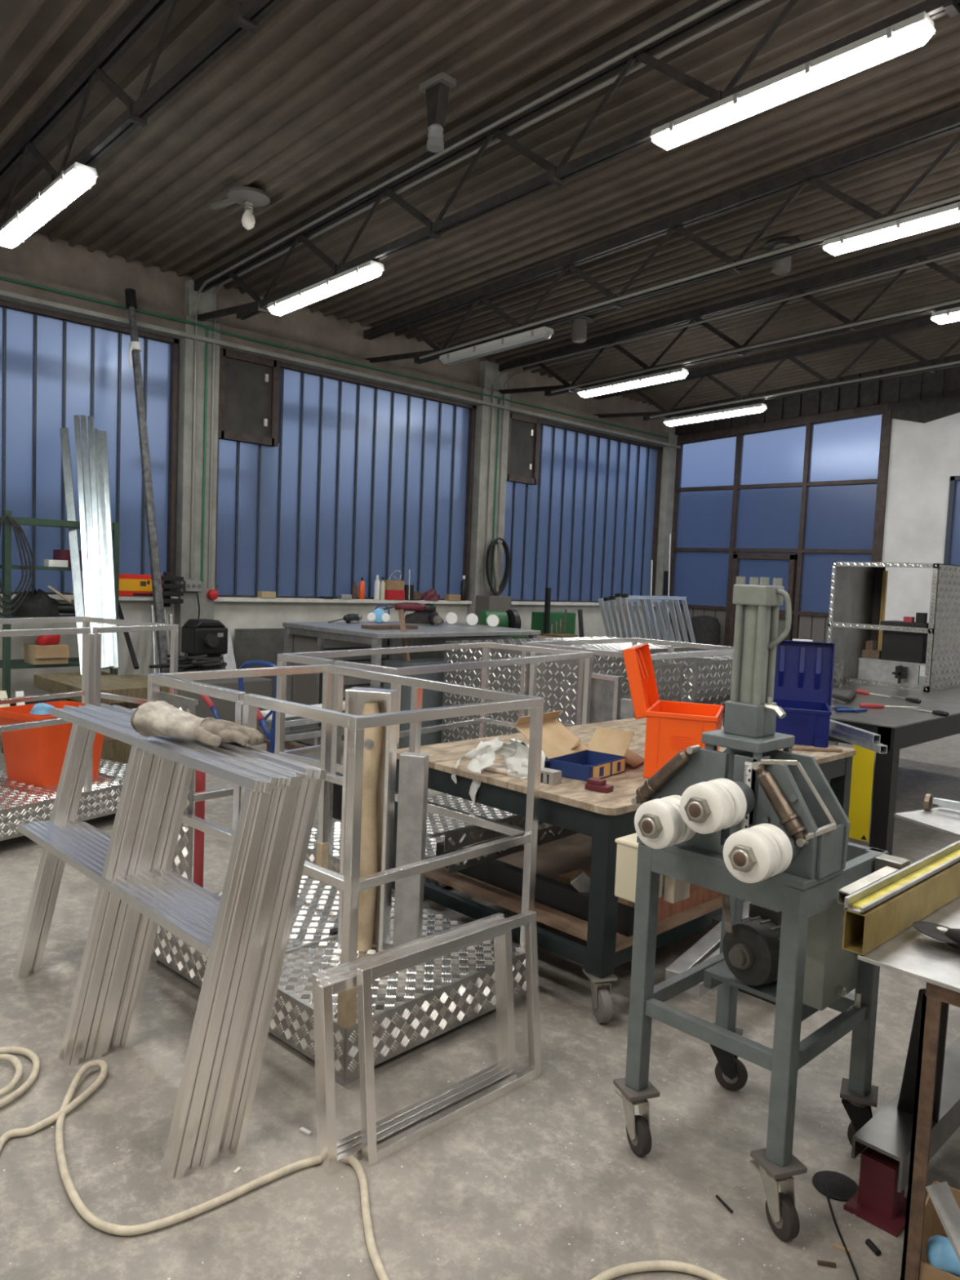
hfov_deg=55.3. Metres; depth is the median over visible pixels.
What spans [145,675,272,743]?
base cabinet
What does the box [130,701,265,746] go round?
glove
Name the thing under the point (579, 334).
ceiling sensor
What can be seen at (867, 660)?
shelf
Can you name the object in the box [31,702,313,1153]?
metal frame
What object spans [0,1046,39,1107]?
hose
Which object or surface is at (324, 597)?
box
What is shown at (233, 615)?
wall
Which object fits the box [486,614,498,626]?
tape roll
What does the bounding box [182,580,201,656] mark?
box
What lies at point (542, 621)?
box
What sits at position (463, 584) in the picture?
bottle
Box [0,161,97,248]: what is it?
lamp
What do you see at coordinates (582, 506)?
window
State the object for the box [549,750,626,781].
tray
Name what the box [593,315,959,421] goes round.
roof truss
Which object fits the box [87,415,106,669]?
metal profile
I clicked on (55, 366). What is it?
window
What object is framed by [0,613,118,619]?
shelf
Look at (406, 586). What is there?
box
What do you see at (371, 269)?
lamp
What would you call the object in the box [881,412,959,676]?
wall
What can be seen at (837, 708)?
pliers
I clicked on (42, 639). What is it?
cloth
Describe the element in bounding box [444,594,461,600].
box
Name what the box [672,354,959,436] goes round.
wall
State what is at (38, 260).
wall
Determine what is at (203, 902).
metal frame
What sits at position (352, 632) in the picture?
workbench
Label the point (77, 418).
metal profile
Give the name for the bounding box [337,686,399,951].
metal beam
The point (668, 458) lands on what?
column
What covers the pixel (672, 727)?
tool case
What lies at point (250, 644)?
sheet
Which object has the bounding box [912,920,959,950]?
grinder
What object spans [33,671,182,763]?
crate
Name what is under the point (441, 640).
base cabinet
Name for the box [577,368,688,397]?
lamp
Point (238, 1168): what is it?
chip
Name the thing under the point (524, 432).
vent
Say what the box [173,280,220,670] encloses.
column
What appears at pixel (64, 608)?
power tool
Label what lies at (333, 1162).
metal frame
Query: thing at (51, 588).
hammer
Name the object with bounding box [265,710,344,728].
board
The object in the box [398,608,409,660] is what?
batten
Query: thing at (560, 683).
cage
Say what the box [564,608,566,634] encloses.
chisel
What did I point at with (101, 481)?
metal profile
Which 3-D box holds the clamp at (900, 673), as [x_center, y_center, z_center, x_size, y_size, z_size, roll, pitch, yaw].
[3.497,0.285,7.612,0.060,0.150,0.120,-2,6,-44]
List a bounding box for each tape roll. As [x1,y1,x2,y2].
[445,612,457,624]
[465,613,478,626]
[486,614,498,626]
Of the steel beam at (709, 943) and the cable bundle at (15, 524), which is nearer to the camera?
the steel beam at (709, 943)
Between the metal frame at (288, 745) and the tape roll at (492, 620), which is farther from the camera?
the tape roll at (492, 620)
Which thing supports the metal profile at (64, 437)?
on the crate at (135, 686)
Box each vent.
[217,347,279,446]
[506,412,541,484]
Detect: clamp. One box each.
[892,665,907,683]
[924,793,959,810]
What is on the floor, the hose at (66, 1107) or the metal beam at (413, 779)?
the hose at (66, 1107)
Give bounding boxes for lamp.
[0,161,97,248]
[209,186,270,230]
[266,260,384,315]
[439,326,554,365]
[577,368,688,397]
[649,11,935,150]
[663,402,766,426]
[822,201,959,255]
[931,306,959,324]
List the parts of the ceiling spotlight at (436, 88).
mounting plate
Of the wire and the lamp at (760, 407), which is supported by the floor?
the wire
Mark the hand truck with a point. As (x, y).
(261, 720)
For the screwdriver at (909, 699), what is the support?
on the steel table at (899, 728)
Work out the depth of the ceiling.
6.94 m
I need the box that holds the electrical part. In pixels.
[862,640,881,658]
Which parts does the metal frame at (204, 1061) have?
leg, step rail, rail, leg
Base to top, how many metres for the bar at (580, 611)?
1.233 m
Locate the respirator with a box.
[367,604,390,622]
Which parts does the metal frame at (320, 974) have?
rail, rail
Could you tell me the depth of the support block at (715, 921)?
3.74 m
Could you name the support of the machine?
on the floor
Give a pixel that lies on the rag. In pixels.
(40, 708)
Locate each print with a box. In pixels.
[133,593,152,595]
[599,761,621,777]
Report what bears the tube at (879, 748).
on the tube
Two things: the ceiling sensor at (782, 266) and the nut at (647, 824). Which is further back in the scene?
the ceiling sensor at (782, 266)
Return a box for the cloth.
[35,635,60,644]
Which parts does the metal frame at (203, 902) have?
leg, step rail, leg, rail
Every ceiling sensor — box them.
[566,315,594,342]
[763,236,800,275]
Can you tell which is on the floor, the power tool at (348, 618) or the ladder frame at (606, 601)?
the ladder frame at (606, 601)
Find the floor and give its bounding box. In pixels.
[0,733,959,1279]
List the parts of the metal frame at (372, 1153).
rail, rail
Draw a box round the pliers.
[829,705,867,712]
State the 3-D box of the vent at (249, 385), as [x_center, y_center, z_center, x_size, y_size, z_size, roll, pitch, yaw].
[-2.518,-2.605,9.891,0.740,0.930,0.110,-2,6,-44]
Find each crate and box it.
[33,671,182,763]
[383,657,444,748]
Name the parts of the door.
panel, pane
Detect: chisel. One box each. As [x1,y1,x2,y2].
[551,623,553,634]
[555,621,557,634]
[560,618,562,634]
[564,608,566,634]
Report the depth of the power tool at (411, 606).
9.39 m
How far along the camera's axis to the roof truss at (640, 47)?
6.11 m
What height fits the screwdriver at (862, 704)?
0.036 m
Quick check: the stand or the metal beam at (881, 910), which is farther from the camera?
the stand
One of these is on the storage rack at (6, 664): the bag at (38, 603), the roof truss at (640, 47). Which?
the bag at (38, 603)
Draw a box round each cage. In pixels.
[0,616,178,840]
[146,663,543,1085]
[275,641,592,888]
[440,636,708,742]
[518,637,740,733]
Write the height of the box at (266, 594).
0.070 m
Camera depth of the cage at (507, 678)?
7.59 m
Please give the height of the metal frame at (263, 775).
1.067 m
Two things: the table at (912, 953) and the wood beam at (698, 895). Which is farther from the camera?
the wood beam at (698, 895)
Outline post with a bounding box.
[193,769,205,888]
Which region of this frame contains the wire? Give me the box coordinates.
[822,1182,859,1279]
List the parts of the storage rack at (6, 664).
post, rail, post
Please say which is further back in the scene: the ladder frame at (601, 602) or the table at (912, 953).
the ladder frame at (601, 602)
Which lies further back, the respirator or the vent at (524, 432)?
the vent at (524, 432)
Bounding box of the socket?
[244,200,253,212]
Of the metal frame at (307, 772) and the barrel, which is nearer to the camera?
the metal frame at (307, 772)
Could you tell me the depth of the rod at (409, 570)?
11.04 m
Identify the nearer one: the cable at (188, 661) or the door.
the cable at (188, 661)
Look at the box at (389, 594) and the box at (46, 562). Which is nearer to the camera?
the box at (46, 562)
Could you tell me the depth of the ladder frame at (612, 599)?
11.98 m
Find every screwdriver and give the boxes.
[855,688,889,697]
[859,702,919,708]
[887,694,921,703]
[911,707,949,716]
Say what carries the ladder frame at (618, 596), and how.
on the floor
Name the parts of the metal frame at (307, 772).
leg, step rail, leg, rail, leg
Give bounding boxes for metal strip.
[925,1181,959,1262]
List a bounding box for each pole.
[124,288,169,672]
[649,560,653,595]
[666,533,671,635]
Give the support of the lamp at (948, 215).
attached to the roof truss at (948, 122)
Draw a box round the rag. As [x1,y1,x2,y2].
[29,702,54,715]
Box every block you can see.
[540,768,561,785]
[542,633,577,637]
[711,914,775,1004]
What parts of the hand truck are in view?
lever, handle frame, lever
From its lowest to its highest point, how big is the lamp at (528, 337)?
0.204 m
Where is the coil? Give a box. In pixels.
[485,537,510,595]
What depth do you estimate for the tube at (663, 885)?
3.96 m
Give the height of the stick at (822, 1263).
0.008 m
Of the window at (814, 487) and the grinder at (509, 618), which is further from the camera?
the window at (814, 487)
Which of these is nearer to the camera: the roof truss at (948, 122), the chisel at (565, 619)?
the roof truss at (948, 122)
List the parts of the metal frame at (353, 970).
rail, rail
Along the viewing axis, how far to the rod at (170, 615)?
9.16 m
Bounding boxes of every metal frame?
[12,705,297,1168]
[16,707,262,1182]
[22,705,302,1162]
[25,708,272,1179]
[29,703,302,1047]
[30,705,277,1171]
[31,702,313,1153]
[37,706,285,1169]
[79,704,326,1155]
[264,736,304,755]
[312,912,504,1155]
[315,917,506,1168]
[318,929,515,1176]
[355,910,541,1167]
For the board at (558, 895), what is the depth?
3.88 m
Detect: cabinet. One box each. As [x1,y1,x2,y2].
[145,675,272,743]
[290,634,392,746]
[391,635,511,659]
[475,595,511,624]
[826,561,959,692]
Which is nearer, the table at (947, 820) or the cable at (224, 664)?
the table at (947, 820)
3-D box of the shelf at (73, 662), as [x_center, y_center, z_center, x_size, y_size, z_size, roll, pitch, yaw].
[-3.757,0.200,8.077,0.940,0.030,0.460,-2,6,-44]
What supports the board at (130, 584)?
on the trim at (55, 597)
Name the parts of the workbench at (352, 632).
leg, edge rail, leg, rusty strip, leg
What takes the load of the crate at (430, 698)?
on the floor
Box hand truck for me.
[198,660,276,753]
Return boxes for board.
[119,573,163,596]
[260,701,345,719]
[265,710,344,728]
[265,726,344,742]
[435,841,634,937]
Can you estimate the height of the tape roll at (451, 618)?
0.124 m
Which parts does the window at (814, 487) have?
panel, pane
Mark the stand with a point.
(538, 636)
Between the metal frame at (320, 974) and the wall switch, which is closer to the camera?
the metal frame at (320, 974)
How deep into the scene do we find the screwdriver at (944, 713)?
6.09 m
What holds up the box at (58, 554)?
on the storage rack at (6, 664)
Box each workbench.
[282,621,540,731]
[391,717,855,1023]
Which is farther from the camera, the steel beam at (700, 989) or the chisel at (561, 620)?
the chisel at (561, 620)
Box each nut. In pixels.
[640,817,655,835]
[687,801,703,819]
[731,849,749,868]
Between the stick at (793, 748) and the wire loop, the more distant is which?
the wire loop
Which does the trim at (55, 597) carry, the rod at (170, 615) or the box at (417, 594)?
the box at (417, 594)
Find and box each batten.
[0,690,9,707]
[14,690,24,705]
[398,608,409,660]
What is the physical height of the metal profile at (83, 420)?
2.210 m
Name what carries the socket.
attached to the lamp at (248, 197)
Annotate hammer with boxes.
[47,585,71,602]
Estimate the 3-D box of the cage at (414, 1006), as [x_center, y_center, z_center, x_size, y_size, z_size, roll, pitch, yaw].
[-0.579,0.774,3.654,1.337,1.195,0.927,6,6,43]
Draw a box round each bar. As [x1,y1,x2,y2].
[118,600,138,669]
[577,608,583,637]
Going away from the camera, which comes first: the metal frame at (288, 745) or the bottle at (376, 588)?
the metal frame at (288, 745)
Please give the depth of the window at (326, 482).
10.81 m
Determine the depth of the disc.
2.54 m
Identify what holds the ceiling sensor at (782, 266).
attached to the ceiling
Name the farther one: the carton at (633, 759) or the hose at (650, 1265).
the carton at (633, 759)
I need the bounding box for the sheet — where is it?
[234,628,284,697]
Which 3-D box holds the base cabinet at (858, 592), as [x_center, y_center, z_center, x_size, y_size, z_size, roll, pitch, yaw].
[3.701,-0.141,8.072,0.908,1.049,0.883,-2,6,-44]
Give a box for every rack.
[0,510,119,754]
[160,572,183,607]
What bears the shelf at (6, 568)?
attached to the storage rack at (6, 664)
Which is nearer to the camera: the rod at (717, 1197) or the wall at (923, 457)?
the rod at (717, 1197)
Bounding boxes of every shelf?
[0,564,119,572]
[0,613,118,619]
[0,657,79,669]
[10,698,57,706]
[424,832,722,952]
[858,657,925,666]
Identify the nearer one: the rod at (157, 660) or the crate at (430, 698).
the crate at (430, 698)
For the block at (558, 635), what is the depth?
10.96 m
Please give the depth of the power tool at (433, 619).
8.99 m
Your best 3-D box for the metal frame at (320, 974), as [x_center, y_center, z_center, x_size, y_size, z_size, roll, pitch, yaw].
[-0.186,1.188,2.816,0.749,0.524,0.078,-2,6,-44]
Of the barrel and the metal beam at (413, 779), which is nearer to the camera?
the metal beam at (413, 779)
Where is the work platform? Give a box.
[653,649,844,782]
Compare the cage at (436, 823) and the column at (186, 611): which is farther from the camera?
the column at (186, 611)
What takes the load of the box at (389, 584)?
on the box at (389, 594)
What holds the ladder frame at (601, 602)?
on the floor
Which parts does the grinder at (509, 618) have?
motor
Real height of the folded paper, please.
0.018 m
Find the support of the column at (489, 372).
attached to the wall at (38, 260)
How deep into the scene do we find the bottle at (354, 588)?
11.01 m
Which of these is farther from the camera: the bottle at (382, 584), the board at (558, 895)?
the bottle at (382, 584)
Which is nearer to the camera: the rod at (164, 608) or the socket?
the socket
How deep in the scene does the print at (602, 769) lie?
3.84 m
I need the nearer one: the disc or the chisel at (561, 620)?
the disc
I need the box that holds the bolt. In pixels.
[865,1238,880,1256]
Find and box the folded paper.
[483,762,514,774]
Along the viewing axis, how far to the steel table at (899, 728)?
5.67 m
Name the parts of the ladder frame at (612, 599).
rail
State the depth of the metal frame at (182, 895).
3.07 m
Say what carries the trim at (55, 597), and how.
attached to the wall at (233, 615)
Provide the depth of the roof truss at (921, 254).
9.73 m
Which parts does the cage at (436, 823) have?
post, rail, rail, post, post, rail, rail, rail, rail, post, post, rail, rail, post, rail, post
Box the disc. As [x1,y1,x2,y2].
[812,1170,858,1201]
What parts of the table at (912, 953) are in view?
leg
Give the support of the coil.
hanging from the wall at (233, 615)
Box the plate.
[897,988,949,1122]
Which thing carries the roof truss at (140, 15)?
attached to the ceiling
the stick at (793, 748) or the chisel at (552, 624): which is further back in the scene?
the chisel at (552, 624)
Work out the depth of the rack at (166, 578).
9.17 m
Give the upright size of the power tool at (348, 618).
0.102 m
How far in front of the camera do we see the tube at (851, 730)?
4.98 m
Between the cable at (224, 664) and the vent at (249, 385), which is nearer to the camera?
the cable at (224, 664)
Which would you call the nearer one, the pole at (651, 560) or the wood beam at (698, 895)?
the wood beam at (698, 895)
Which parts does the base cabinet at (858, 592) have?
frame, panel, door, frame, frame, frame, kick panel, frame, panel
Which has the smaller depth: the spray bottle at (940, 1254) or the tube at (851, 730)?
the spray bottle at (940, 1254)
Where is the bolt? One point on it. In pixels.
(868, 1242)
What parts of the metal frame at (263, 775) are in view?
leg, step rail, rail, leg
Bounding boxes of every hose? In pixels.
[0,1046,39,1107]
[0,1059,389,1279]
[591,1260,727,1279]
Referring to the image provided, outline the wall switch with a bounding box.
[662,570,668,595]
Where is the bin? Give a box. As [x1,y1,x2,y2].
[0,701,104,786]
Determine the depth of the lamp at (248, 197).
7.43 m
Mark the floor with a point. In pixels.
(132, 1108)
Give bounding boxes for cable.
[149,662,222,669]
[160,656,222,668]
[166,653,220,664]
[177,662,226,671]
[831,690,857,702]
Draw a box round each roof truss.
[0,0,284,227]
[190,0,959,587]
[364,108,959,364]
[484,235,959,586]
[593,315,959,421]
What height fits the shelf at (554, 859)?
0.017 m
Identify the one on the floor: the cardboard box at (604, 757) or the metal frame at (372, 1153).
the metal frame at (372, 1153)
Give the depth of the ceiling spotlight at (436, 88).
5.79 m
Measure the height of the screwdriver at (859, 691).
0.036 m
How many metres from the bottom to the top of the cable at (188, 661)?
0.053 m
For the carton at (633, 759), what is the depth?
4.18 m
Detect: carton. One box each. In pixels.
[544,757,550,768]
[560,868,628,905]
[583,743,644,767]
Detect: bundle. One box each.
[0,514,35,615]
[421,588,439,600]
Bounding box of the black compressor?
[181,618,227,671]
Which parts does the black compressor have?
knob, label plate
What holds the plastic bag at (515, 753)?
on the workbench at (599, 818)
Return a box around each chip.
[233,1166,240,1173]
[299,1126,311,1135]
[833,1242,849,1252]
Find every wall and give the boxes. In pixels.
[0,222,672,443]
[0,599,649,735]
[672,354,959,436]
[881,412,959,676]
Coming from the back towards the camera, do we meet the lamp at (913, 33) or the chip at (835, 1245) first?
the lamp at (913, 33)
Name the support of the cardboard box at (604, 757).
on the workbench at (599, 818)
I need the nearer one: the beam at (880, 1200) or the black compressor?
the beam at (880, 1200)
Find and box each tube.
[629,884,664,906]
[828,728,887,753]
[829,719,880,742]
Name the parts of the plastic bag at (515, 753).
handle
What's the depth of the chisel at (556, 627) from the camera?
11.03 m
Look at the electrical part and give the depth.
7.98 m
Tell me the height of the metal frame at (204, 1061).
1.059 m
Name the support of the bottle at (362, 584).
on the trim at (55, 597)
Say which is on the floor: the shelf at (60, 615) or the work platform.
the work platform
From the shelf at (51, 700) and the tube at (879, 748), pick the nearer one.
the tube at (879, 748)
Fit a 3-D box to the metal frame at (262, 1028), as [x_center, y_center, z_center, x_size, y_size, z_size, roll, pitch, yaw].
[-1.086,0.853,3.149,0.263,1.075,1.502,-2,6,-44]
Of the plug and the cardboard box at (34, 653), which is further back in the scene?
the plug
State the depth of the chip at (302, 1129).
2.68 m
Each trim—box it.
[0,275,669,590]
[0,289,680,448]
[0,594,654,606]
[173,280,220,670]
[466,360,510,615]
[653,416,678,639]
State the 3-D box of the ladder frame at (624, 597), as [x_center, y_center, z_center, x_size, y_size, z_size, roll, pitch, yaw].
[2.395,0.185,11.584,0.238,1.516,2.210,6,5,38]
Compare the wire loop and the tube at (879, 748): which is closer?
the tube at (879, 748)
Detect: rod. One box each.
[150,604,156,673]
[155,632,159,672]
[164,608,167,640]
[168,613,173,654]
[408,569,409,613]
[715,1194,733,1213]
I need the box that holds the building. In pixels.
[736,551,826,641]
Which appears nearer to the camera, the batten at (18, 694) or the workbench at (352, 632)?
the batten at (18, 694)
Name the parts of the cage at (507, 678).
panel, lid, panel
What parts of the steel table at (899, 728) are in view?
yellow plate, leg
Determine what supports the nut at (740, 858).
in the machine
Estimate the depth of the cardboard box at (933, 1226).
2.18 m
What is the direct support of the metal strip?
on the cardboard box at (933, 1226)
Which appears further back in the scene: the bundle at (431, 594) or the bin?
the bundle at (431, 594)
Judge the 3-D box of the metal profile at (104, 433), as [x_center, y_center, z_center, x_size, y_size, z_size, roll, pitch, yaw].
[-3.213,-0.841,7.947,0.052,2.072,1.308,0,5,-28]
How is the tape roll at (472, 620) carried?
on the workbench at (352, 632)
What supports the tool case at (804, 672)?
on the workbench at (599, 818)
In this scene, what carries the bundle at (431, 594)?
on the trim at (55, 597)
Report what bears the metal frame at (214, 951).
on the floor
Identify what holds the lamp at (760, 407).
attached to the roof truss at (884, 332)
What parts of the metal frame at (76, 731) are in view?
leg, step rail, leg, rail, leg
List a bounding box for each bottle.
[351,582,357,599]
[358,577,364,599]
[373,574,380,599]
[379,577,385,599]
[460,575,466,600]
[925,1235,959,1277]
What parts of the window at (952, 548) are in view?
pane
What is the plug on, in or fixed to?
attached to the wall at (233, 615)
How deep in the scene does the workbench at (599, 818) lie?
3.83 m
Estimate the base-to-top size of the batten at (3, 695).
0.249 m
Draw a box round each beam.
[631,884,721,921]
[665,900,751,980]
[684,947,719,997]
[843,1036,959,1237]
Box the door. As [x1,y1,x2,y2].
[727,553,797,646]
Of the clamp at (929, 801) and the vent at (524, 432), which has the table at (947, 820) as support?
the clamp at (929, 801)
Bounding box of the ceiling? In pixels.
[0,0,959,410]
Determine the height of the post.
0.800 m
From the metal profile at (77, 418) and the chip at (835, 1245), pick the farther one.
the metal profile at (77, 418)
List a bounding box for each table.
[722,675,959,855]
[857,895,959,1279]
[893,807,959,837]
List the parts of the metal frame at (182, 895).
leg, leg, step rail, rail, leg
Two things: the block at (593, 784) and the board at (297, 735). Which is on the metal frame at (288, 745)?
the board at (297, 735)
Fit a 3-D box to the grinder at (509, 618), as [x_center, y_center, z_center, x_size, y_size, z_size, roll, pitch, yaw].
[0.256,-0.188,10.338,0.550,0.320,0.470,-2,6,-44]
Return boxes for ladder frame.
[598,598,669,640]
[603,596,675,641]
[608,595,681,641]
[614,593,688,642]
[621,593,696,643]
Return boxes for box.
[24,643,70,664]
[43,559,67,567]
[53,549,82,567]
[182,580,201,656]
[257,591,275,598]
[320,595,333,599]
[337,594,351,599]
[383,579,404,590]
[384,589,404,599]
[404,584,413,599]
[413,591,421,599]
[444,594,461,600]
[514,710,635,781]
[530,587,575,635]
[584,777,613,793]
[900,1180,959,1279]
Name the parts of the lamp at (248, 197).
bulb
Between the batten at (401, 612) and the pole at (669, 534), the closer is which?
the batten at (401, 612)
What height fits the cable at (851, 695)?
0.056 m
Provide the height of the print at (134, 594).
0.025 m
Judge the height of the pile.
0.164 m
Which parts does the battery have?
lid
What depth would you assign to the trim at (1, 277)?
9.52 m
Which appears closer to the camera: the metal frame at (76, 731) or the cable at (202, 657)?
the metal frame at (76, 731)
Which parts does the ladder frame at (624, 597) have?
rail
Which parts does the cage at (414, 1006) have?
post, tread panel, rail, rail, rail, post, rail, post, rail, rail, post, post, post, rail, rail, rail, rail, post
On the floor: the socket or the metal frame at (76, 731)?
the metal frame at (76, 731)
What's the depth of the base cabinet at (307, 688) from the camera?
8.55 m
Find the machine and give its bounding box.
[613,576,910,1240]
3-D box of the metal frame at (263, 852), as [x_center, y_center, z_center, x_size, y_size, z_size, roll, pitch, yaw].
[-1.220,0.856,3.109,0.260,1.063,1.592,-2,6,-44]
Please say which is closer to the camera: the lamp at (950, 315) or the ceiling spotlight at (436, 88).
the ceiling spotlight at (436, 88)
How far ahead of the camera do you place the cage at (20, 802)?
5.51 m
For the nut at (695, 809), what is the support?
in the machine
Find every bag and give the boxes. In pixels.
[11,588,59,617]
[451,737,545,808]
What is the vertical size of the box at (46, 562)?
0.059 m
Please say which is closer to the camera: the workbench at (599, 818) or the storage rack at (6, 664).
the workbench at (599, 818)
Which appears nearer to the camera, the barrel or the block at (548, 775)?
the block at (548, 775)
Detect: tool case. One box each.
[622,643,724,777]
[773,638,835,747]
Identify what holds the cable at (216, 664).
on the cable at (224, 664)
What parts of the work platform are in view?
panel, lid, panel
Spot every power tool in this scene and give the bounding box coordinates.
[57,603,75,613]
[328,613,362,623]
[383,602,435,613]
[427,613,442,625]
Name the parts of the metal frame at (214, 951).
leg, step rail, rail, leg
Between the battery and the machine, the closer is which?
the machine
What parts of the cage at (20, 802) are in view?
rail, rail, rail, rail, post, post, post, rail, rail, rail, post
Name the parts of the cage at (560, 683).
post, rail, tread panel, rail, rail, post, post, hatch panel, rail, hatch frame, post, tread panel, post, rail, rail, tread panel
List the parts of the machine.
leg, bridge post, leg, plate, tie rod, table plate, bridge plate, electric motor, bridge post, tie rod, tie rod, plate, bridge post, leg, oil tank, leg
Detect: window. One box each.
[0,299,178,596]
[214,347,475,600]
[501,412,662,602]
[668,403,892,686]
[943,475,959,565]
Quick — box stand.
[511,635,555,639]
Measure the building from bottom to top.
4.250 m
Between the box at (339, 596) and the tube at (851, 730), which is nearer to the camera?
the tube at (851, 730)
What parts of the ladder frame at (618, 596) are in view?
rail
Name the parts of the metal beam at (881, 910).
track rail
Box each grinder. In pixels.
[477,609,528,638]
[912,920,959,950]
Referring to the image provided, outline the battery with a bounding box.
[880,612,928,662]
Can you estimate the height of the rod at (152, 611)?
0.701 m
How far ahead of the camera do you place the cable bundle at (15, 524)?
7.57 m
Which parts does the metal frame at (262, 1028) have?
step rail, leg, rail, leg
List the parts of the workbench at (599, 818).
leg, checker strip, checker strip, shelf rail, angle bracket, leg, shelf rail, leg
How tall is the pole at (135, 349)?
3.670 m
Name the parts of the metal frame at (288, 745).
leg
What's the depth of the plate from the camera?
2.38 m
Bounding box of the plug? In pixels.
[206,589,218,599]
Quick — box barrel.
[687,615,720,644]
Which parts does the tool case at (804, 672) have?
handle, lid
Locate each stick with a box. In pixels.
[791,746,842,751]
[817,1259,836,1268]
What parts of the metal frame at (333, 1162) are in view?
rail, rail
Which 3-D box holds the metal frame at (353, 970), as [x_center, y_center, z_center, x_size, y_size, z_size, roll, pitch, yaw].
[-0.174,1.193,2.791,0.747,0.519,0.078,-2,6,-44]
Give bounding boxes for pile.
[404,610,444,623]
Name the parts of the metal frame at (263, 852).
leg, step rail, rail, leg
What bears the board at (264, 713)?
on the board at (291, 721)
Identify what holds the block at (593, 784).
on the workbench at (599, 818)
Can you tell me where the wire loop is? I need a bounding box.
[387,569,401,580]
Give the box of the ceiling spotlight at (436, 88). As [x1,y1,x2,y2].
[418,71,456,152]
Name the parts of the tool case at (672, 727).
handle, lid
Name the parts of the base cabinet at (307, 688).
corner post, drawer, drawer, drawer, drawer, drawer, corner post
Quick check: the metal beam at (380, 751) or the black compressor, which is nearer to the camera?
the metal beam at (380, 751)

